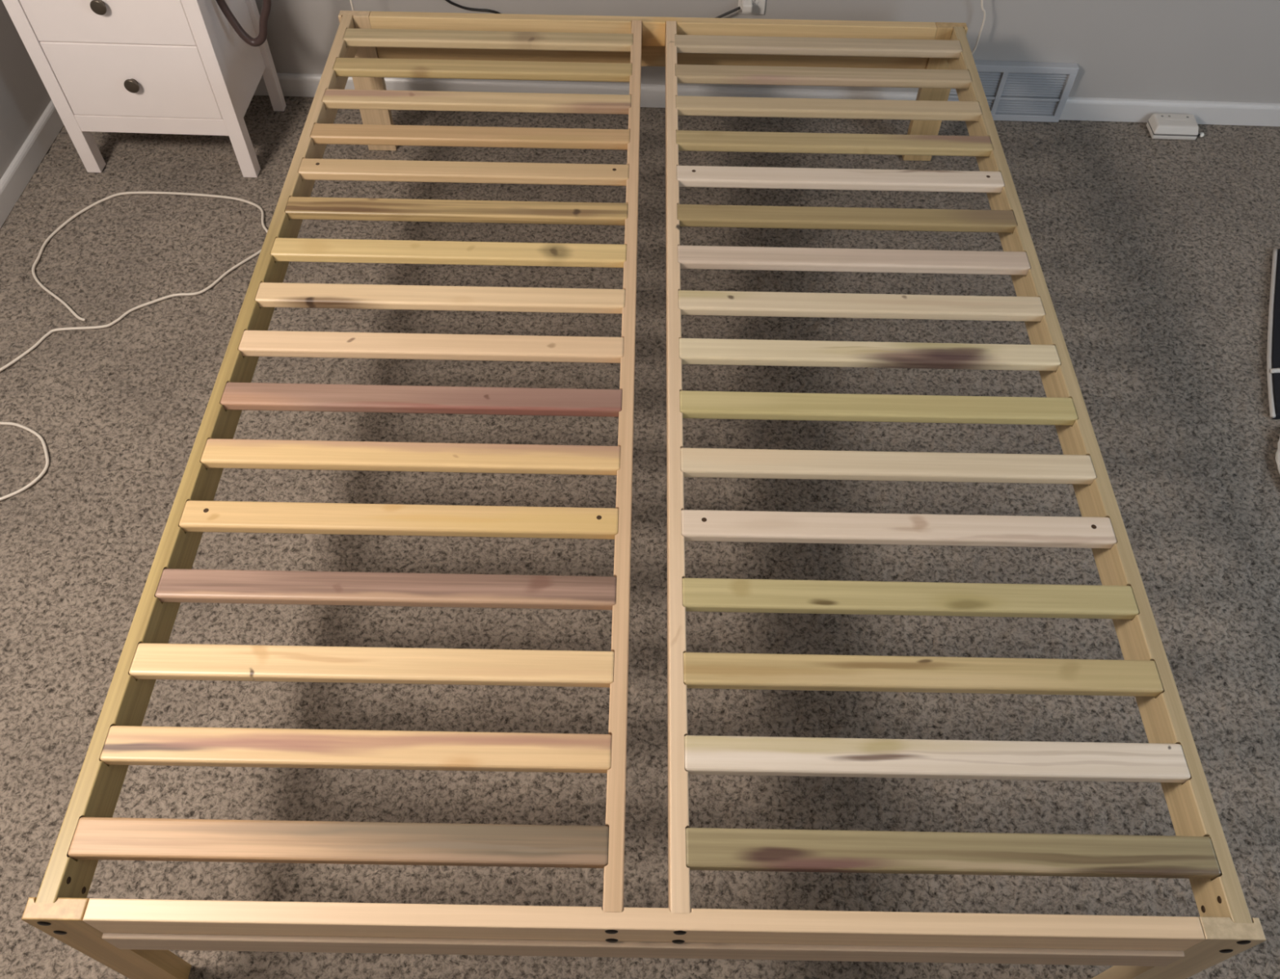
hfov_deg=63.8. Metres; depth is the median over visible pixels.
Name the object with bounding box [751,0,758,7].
receptacle
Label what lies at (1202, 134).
handle
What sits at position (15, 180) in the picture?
baseboard
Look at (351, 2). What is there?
cord
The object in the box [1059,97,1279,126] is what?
baseboard
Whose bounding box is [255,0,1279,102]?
wall
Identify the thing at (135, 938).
frame
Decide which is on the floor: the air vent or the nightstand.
the nightstand
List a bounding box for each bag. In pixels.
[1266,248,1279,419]
[1275,437,1279,474]
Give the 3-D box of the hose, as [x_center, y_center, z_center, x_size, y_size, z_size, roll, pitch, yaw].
[-0.992,-1.227,2.388,0.277,0.372,0.087,25,57,16]
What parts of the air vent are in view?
plate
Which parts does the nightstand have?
leg, knob, drawer, drawer, knob, rail, leg, panel, leg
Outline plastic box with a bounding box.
[1146,113,1198,139]
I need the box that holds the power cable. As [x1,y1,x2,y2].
[445,0,752,17]
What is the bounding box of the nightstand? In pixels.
[2,0,286,177]
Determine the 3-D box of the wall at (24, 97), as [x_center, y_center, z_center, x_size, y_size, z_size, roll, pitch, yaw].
[-1.704,-0.164,0.737,0.113,2.420,4.213,2,54,0]
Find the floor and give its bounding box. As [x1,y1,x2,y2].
[0,95,1279,978]
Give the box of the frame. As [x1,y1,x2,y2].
[21,10,1266,978]
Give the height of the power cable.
0.520 m
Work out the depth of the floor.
2.07 m
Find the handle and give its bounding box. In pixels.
[1197,132,1204,137]
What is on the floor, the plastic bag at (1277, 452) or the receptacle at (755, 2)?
the plastic bag at (1277, 452)
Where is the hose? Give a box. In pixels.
[215,0,271,46]
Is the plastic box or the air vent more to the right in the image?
the plastic box
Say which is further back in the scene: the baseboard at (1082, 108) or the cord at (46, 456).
the baseboard at (1082, 108)
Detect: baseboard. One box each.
[0,100,63,228]
[253,72,917,107]
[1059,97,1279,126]
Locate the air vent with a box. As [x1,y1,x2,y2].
[947,60,1079,122]
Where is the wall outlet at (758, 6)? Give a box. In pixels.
[737,0,765,14]
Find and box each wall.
[0,0,51,179]
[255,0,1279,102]
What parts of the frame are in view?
leg, rail, leg, rail, rail, rail, rail, rail, rail, leg, rail, leg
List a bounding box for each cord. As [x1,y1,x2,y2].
[0,191,267,500]
[349,0,354,10]
[971,0,986,53]
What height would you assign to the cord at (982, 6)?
0.487 m
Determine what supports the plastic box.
on the floor
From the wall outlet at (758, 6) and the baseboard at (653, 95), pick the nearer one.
the wall outlet at (758, 6)

